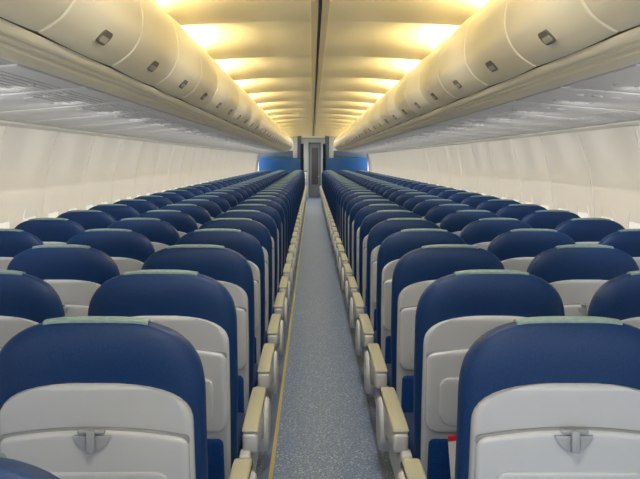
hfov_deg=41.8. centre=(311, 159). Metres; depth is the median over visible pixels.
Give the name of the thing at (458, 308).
seat
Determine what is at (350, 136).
bin
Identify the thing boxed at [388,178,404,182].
seat
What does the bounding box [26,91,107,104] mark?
grille
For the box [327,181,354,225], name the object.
seat
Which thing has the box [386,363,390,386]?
seat cushion
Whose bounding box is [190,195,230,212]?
seat
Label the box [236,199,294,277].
seat
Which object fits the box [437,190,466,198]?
seat
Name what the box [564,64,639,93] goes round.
unit
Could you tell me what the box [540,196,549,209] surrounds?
window
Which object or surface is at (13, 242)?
seat
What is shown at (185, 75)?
bin
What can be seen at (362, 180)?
seat
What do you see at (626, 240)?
seat
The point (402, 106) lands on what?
bin
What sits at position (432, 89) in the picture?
bin
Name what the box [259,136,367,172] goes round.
wall
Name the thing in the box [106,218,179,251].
seat
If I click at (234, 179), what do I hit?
seat
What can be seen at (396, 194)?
seat
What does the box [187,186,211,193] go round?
seat
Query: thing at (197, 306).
seat
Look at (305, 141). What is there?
wall
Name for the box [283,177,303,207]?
seat
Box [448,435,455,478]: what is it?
card
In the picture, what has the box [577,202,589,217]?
window
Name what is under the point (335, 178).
seat
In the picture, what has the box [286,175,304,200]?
seat
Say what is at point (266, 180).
seat
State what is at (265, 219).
seat
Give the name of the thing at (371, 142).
unit
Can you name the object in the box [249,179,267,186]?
seat
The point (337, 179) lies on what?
seat
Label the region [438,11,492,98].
bin
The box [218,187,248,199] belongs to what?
seat
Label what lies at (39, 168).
wall
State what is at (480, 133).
grille
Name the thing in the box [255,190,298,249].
seat
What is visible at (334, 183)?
seat
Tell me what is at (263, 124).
bin
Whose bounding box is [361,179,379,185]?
seat
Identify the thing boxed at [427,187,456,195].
seat
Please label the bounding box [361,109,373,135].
bin
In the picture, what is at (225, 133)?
unit
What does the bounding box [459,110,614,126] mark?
unit
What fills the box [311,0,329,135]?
trim
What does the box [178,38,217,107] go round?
bin
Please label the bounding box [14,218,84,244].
seat
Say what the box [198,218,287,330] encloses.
seat
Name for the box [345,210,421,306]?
seat
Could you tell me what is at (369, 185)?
seat
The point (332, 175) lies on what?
seat
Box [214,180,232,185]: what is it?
seat
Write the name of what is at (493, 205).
seat
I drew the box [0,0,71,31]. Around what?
bin
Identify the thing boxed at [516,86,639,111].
unit
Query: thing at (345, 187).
seat
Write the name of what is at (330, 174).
seat
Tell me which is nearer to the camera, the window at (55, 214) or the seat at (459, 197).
the window at (55, 214)
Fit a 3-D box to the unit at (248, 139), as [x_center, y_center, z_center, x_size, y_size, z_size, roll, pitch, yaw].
[-1.316,-0.271,12.460,0.799,0.096,0.750,0,0,0]
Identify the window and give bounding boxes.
[0,211,9,228]
[23,206,36,221]
[47,202,58,217]
[68,199,77,210]
[85,196,93,209]
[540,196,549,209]
[557,199,567,210]
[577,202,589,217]
[600,206,614,220]
[628,211,639,228]
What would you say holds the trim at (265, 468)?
on the floor
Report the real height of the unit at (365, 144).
0.096 m
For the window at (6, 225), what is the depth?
5.23 m
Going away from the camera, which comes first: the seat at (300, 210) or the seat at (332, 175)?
the seat at (300, 210)
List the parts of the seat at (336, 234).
backrest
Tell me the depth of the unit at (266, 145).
17.13 m
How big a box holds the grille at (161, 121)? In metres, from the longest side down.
0.660 x 0.184 x 0.004 m
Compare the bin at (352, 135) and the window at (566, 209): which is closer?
the window at (566, 209)
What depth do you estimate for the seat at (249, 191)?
11.31 m
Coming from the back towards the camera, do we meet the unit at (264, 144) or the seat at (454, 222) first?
the unit at (264, 144)
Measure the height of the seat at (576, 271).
1.125 m
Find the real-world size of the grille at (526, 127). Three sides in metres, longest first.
0.660 x 0.184 x 0.004 m
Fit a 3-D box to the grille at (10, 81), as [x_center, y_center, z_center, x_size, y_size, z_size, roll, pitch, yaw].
[-1.083,-0.277,2.980,0.184,0.004,0.660,-5,0,0]
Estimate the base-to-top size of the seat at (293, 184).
1.125 m
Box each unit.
[0,64,82,93]
[0,86,126,111]
[0,100,155,121]
[24,110,177,126]
[63,117,193,130]
[93,122,206,133]
[117,126,216,136]
[139,129,224,138]
[155,132,232,140]
[166,134,238,141]
[178,136,242,142]
[185,138,247,143]
[193,139,251,144]
[201,141,254,145]
[208,142,257,146]
[216,143,260,147]
[220,144,263,147]
[224,144,265,148]
[231,145,267,148]
[231,146,269,149]
[358,146,396,149]
[361,145,397,148]
[363,144,404,148]
[365,144,408,147]
[368,143,412,147]
[371,142,420,146]
[374,141,428,145]
[378,139,436,144]
[382,138,444,143]
[388,136,452,142]
[393,134,465,141]
[399,132,476,140]
[407,129,493,138]
[416,126,517,136]
[428,122,541,133]
[442,117,573,130]
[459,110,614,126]
[483,100,639,121]
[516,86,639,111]
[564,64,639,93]
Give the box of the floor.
[255,197,394,478]
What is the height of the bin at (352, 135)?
0.405 m
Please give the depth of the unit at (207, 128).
7.67 m
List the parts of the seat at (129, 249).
backrest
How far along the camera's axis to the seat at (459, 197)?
8.93 m
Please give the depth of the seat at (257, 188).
12.89 m
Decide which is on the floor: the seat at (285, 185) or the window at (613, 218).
the seat at (285, 185)
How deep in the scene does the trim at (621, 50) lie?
3.29 m
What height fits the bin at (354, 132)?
0.405 m
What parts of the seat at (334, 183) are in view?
backrest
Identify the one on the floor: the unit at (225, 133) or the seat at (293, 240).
the seat at (293, 240)
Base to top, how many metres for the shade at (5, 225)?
0.340 m
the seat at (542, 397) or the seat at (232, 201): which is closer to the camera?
the seat at (542, 397)
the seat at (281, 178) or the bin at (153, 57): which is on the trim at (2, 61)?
the bin at (153, 57)
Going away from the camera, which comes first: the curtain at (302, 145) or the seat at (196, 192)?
the seat at (196, 192)
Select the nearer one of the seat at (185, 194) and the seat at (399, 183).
the seat at (185, 194)
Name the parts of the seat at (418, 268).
armrest, armrest, backrest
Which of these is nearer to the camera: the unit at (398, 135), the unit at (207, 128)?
the unit at (207, 128)
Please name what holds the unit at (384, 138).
attached to the wall at (597, 169)
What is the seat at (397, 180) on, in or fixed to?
on the floor
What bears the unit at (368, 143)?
attached to the wall at (597, 169)
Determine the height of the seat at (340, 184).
1.125 m
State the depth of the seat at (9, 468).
1.00 m
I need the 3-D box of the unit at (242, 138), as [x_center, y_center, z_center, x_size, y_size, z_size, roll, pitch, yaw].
[-1.316,-0.271,11.670,0.799,0.096,0.750,0,0,0]
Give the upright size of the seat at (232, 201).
1.125 m
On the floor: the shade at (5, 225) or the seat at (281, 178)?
the seat at (281, 178)
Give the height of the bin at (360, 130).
0.405 m
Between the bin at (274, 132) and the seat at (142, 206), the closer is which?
the seat at (142, 206)
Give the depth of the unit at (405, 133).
9.25 m
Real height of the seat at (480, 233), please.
1.125 m
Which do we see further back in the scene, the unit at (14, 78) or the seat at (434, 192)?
the seat at (434, 192)
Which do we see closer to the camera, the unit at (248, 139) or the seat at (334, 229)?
the seat at (334, 229)
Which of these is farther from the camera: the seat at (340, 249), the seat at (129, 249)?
the seat at (340, 249)
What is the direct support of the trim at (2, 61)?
attached to the wall at (39, 168)
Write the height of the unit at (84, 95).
0.096 m
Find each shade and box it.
[0,222,8,228]
[48,212,57,217]
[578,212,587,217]
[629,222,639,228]
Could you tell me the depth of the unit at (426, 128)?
7.67 m
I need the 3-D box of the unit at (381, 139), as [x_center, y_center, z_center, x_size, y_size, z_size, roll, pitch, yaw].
[1.406,-0.271,12.460,0.799,0.096,0.750,0,0,0]
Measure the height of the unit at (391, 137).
0.096 m
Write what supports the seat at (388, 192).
on the floor
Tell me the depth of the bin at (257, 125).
10.32 m
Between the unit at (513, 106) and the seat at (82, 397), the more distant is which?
the unit at (513, 106)
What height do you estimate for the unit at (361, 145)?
0.096 m
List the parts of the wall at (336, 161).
panel, panel, tall panel, edge post, edge post, tall panel, panel, panel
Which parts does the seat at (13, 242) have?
backrest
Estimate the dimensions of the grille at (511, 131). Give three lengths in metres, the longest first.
0.660 x 0.184 x 0.004 m
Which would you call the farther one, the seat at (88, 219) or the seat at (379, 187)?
the seat at (379, 187)
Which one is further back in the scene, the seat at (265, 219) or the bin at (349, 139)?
the bin at (349, 139)
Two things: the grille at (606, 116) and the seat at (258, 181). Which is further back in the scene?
the seat at (258, 181)
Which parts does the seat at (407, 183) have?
backrest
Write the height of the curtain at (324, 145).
2.050 m
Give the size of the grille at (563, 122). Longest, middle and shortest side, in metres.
0.660 x 0.184 x 0.004 m
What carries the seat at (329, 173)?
on the floor
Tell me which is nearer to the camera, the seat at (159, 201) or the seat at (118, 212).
the seat at (118, 212)
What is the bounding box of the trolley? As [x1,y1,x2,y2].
[304,170,306,197]
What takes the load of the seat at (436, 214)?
on the floor
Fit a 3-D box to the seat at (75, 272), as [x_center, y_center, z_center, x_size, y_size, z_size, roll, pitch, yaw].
[-1.008,0.907,3.761,0.558,1.125,0.783,0,0,0]
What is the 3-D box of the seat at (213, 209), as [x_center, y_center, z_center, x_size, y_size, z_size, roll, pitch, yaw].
[-1.008,0.907,7.711,0.558,1.125,0.783,0,0,0]
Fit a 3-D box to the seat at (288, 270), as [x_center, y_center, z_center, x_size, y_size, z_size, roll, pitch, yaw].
[-0.451,0.907,6.921,0.572,1.125,0.783,0,0,0]
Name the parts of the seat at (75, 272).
backrest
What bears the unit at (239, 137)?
attached to the wall at (39, 168)
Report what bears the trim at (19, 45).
attached to the wall at (39, 168)
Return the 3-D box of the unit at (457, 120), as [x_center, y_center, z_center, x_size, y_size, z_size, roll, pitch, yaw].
[1.406,-0.271,6.140,0.799,0.096,0.750,0,0,0]
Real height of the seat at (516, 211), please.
1.125 m
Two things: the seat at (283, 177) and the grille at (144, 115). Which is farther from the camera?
the seat at (283, 177)
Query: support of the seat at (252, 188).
on the floor
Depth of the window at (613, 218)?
5.64 m
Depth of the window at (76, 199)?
6.70 m
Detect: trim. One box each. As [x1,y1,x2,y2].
[0,18,289,151]
[0,58,261,151]
[0,120,261,153]
[260,202,386,478]
[268,202,306,478]
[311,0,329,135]
[337,26,639,151]
[364,62,639,153]
[365,120,639,153]
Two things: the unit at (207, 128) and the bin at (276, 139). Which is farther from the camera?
the bin at (276, 139)
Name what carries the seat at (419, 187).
on the floor
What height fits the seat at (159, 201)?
1.125 m
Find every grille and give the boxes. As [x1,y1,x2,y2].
[0,71,59,91]
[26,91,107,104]
[81,104,141,113]
[116,112,163,120]
[143,119,180,124]
[473,132,505,135]
[492,129,528,133]
[512,125,558,130]
[542,119,596,125]
[580,112,639,120]
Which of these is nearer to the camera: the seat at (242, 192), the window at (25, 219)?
the window at (25, 219)
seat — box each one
[0,228,43,269]
[0,270,64,349]
[0,316,256,478]
[0,453,59,478]
[7,244,119,316]
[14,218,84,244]
[56,210,115,229]
[66,228,154,274]
[88,204,139,220]
[88,269,270,478]
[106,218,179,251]
[113,199,157,213]
[134,195,172,208]
[136,210,197,237]
[141,244,278,413]
[151,192,184,203]
[158,204,210,227]
[164,190,194,199]
[175,187,203,195]
[175,228,283,364]
[176,199,221,219]
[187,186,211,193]
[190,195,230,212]
[193,184,217,190]
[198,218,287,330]
[200,192,237,206]
[201,182,223,188]
[209,181,228,187]
[212,190,243,202]
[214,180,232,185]
[214,210,290,307]
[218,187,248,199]
[219,179,236,183]
[224,178,240,182]
[225,186,252,196]
[226,204,292,290]
[231,184,256,194]
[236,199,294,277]
[237,182,259,191]
[240,181,262,189]
[244,195,295,266]
[246,180,265,188]
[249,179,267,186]
[250,192,297,258]
[253,178,269,185]
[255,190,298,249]
[260,187,299,243]
[264,186,300,233]
[267,184,300,227]
[270,182,301,228]
[272,181,301,218]
[276,180,302,221]
[277,179,302,211]
[279,178,303,215]
[282,176,303,203]
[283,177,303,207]
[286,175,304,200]
[287,173,305,196]
[321,173,337,200]
[322,174,339,197]
[323,175,341,200]
[323,176,343,208]
[324,177,347,213]
[325,178,349,208]
[325,179,351,218]
[326,180,353,221]
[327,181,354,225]
[328,182,356,229]
[329,184,362,233]
[330,186,366,238]
[331,187,368,243]
[332,190,374,250]
[334,192,380,258]
[336,195,387,266]
[338,199,396,277]
[341,204,407,290]
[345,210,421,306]
[349,218,440,330]
[355,228,466,363]
[358,178,375,184]
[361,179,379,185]
[363,180,382,187]
[364,244,504,412]
[366,181,386,189]
[370,182,392,190]
[373,184,398,193]
[376,269,564,478]
[378,186,405,195]
[382,187,412,198]
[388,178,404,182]
[388,190,419,202]
[392,179,409,183]
[395,192,429,206]
[396,180,414,185]
[397,316,639,478]
[401,181,419,186]
[403,195,442,211]
[406,182,427,188]
[412,199,458,218]
[413,184,436,190]
[420,186,443,192]
[424,204,476,225]
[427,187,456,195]
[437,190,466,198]
[439,210,500,235]
[448,192,481,203]
[460,195,498,207]
[460,218,531,249]
[476,199,520,213]
[487,228,575,271]
[496,204,546,220]
[521,210,580,229]
[526,244,638,315]
[554,218,624,243]
[587,270,639,328]
[598,229,639,269]
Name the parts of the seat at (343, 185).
backrest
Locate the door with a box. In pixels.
[309,142,320,196]
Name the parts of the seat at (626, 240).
backrest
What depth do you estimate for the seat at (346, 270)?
6.59 m
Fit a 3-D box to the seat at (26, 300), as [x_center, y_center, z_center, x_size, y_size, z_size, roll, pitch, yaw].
[-1.008,0.907,2.971,0.558,1.125,0.783,0,0,0]
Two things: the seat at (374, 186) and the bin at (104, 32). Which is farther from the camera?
the seat at (374, 186)
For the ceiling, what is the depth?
6.32 m
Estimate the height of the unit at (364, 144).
0.096 m
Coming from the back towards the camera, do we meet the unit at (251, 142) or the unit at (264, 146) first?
the unit at (264, 146)
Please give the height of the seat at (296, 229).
1.125 m
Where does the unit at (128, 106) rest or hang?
attached to the wall at (39, 168)
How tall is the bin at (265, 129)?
0.405 m
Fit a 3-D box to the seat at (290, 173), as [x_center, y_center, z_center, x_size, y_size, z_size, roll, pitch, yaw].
[-0.451,0.907,21.931,0.572,1.125,0.783,0,0,0]
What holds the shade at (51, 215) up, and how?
attached to the wall at (39, 168)
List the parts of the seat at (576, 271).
backrest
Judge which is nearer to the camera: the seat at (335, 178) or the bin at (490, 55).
the bin at (490, 55)
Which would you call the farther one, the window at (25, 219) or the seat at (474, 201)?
the seat at (474, 201)
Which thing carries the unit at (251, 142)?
attached to the wall at (39, 168)
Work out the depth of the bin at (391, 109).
7.79 m
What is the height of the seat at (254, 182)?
1.125 m
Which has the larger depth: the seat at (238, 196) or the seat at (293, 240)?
the seat at (238, 196)
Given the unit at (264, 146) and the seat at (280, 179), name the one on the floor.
the seat at (280, 179)
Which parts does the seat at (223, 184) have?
backrest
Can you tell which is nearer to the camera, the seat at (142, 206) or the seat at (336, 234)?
the seat at (142, 206)
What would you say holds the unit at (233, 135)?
attached to the wall at (39, 168)
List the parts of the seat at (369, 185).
backrest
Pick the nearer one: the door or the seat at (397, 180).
the seat at (397, 180)
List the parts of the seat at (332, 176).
backrest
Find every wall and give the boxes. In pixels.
[0,126,259,228]
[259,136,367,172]
[301,138,324,196]
[366,125,639,228]
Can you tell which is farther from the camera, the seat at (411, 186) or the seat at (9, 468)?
the seat at (411, 186)
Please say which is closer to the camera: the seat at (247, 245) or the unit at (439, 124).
the seat at (247, 245)
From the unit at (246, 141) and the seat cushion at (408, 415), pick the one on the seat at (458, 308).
the seat cushion at (408, 415)
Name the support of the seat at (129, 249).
on the floor
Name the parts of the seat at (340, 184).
backrest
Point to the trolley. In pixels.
(305, 171)
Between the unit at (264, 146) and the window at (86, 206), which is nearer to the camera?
the window at (86, 206)
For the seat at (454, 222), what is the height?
1.125 m
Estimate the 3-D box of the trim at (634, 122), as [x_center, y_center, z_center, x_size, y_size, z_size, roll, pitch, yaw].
[1.895,-0.214,13.950,0.100,0.032,31.100,0,0,0]
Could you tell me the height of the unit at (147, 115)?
0.096 m
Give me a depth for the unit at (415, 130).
8.46 m
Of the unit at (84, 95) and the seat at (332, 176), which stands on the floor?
the seat at (332, 176)
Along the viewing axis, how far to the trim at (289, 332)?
5.40 m
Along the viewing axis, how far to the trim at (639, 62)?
5.36 m
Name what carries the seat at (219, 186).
on the floor
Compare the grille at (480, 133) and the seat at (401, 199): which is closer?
the grille at (480, 133)
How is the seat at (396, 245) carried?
on the floor
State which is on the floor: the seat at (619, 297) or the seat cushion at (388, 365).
the seat at (619, 297)
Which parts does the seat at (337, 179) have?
backrest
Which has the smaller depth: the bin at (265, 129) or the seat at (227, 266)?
the seat at (227, 266)
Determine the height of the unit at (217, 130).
0.096 m
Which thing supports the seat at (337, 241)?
on the floor
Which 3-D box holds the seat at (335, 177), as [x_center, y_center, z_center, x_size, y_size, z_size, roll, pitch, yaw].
[0.541,0.907,17.191,0.572,1.125,0.783,0,0,0]
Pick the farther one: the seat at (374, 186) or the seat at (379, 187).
the seat at (374, 186)
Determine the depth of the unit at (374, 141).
13.18 m
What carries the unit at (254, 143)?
attached to the wall at (39, 168)
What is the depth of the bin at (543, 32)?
2.71 m
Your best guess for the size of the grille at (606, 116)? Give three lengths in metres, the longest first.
0.660 x 0.184 x 0.004 m
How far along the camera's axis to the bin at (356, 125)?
13.77 m
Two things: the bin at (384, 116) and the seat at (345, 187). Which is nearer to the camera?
the bin at (384, 116)
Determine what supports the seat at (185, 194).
on the floor
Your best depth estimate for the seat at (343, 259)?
7.38 m
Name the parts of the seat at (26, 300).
backrest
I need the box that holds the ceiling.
[155,0,488,136]
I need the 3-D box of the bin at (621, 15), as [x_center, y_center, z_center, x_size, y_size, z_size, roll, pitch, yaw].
[0.960,-0.533,1.920,0.460,0.405,0.855,0,0,0]
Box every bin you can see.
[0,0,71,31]
[31,0,141,65]
[107,0,177,85]
[150,13,200,98]
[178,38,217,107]
[198,56,229,114]
[212,69,238,119]
[225,79,246,123]
[234,88,252,126]
[241,95,257,129]
[247,100,261,131]
[252,105,265,133]
[256,109,268,135]
[260,114,271,137]
[265,117,273,138]
[267,120,275,139]
[269,122,277,140]
[271,124,279,141]
[345,127,351,143]
[347,125,354,142]
[349,122,356,141]
[351,122,359,140]
[353,119,361,139]
[355,115,364,138]
[358,112,369,137]
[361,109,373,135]
[365,105,378,133]
[369,101,383,131]
[374,95,391,129]
[379,88,398,126]
[386,79,408,123]
[395,69,422,119]
[405,55,437,114]
[419,37,460,107]
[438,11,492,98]
[465,0,540,85]
[506,0,624,65]
[584,0,639,31]
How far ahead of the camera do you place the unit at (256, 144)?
15.55 m
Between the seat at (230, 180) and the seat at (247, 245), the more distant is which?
the seat at (230, 180)
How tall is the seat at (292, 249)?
1.125 m
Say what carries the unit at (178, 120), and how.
attached to the wall at (39, 168)
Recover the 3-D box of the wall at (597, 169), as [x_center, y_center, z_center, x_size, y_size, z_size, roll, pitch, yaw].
[1.952,0.620,14.192,0.135,1.700,30.842,0,0,0]
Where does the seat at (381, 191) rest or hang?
on the floor
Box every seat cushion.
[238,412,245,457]
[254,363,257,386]
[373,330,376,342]
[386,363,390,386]
[404,412,412,456]
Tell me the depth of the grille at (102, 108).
4.52 m
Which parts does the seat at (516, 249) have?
backrest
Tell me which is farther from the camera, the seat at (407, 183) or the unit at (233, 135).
the seat at (407, 183)
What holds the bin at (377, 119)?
attached to the wall at (597, 169)
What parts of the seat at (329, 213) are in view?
backrest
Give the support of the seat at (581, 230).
on the floor
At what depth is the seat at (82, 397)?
1.82 m
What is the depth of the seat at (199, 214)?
6.56 m
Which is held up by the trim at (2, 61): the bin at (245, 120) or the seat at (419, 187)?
the bin at (245, 120)
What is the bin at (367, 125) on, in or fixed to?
attached to the wall at (597, 169)
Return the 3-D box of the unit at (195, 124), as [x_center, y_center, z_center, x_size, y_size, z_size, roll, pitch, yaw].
[-1.316,-0.271,6.930,0.799,0.096,0.750,0,0,0]
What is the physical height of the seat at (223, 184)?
1.125 m
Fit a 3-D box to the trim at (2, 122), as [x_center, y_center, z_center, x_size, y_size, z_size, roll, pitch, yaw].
[-1.805,-0.214,13.950,0.100,0.032,31.100,0,0,0]
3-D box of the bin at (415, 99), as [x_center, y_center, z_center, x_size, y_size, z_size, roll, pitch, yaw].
[0.960,-0.533,6.195,0.460,0.405,0.855,0,0,0]
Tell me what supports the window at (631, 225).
in the wall at (597, 169)
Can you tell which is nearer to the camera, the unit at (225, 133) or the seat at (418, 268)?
the seat at (418, 268)
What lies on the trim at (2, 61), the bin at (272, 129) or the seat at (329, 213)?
the bin at (272, 129)
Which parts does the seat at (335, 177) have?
backrest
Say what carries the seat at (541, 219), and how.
on the floor
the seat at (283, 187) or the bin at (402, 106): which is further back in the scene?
the seat at (283, 187)
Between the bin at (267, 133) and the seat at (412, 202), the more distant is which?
the bin at (267, 133)
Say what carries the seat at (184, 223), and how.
on the floor
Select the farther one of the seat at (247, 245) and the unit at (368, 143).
the unit at (368, 143)
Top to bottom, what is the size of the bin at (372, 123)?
0.405 m
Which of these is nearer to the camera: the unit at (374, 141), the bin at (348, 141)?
the unit at (374, 141)
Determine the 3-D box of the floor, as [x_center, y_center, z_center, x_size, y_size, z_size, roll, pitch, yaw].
[0.045,1.495,16.200,3.900,0.050,35.600,0,0,0]
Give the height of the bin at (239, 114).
0.405 m
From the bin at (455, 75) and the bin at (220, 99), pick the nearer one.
the bin at (455, 75)
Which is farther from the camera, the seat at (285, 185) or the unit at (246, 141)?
the unit at (246, 141)
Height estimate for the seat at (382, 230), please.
1.125 m
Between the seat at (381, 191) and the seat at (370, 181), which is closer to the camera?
the seat at (381, 191)
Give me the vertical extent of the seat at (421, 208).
1.125 m
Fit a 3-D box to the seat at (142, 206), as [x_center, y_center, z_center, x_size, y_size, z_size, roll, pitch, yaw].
[-1.572,0.907,7.711,0.586,1.125,0.783,0,0,0]
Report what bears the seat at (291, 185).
on the floor
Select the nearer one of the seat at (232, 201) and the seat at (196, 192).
the seat at (232, 201)
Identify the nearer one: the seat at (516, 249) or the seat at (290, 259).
the seat at (516, 249)
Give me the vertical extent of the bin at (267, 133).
0.405 m
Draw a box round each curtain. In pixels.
[301,144,303,170]
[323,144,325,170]
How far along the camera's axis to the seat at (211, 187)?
12.10 m
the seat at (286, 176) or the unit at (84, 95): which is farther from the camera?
the seat at (286, 176)
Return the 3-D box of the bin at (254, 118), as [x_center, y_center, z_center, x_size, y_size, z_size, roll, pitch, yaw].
[-0.870,-0.533,9.615,0.460,0.405,0.855,0,0,0]
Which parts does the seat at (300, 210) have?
backrest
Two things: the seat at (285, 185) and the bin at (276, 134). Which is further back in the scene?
the bin at (276, 134)
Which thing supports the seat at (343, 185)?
on the floor
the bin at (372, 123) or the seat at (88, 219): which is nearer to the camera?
the seat at (88, 219)
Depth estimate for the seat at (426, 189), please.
11.30 m
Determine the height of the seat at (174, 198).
1.125 m
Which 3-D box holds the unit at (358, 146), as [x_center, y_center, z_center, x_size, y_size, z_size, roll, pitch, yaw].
[1.406,-0.271,17.990,0.799,0.096,0.750,0,0,0]
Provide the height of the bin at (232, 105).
0.405 m

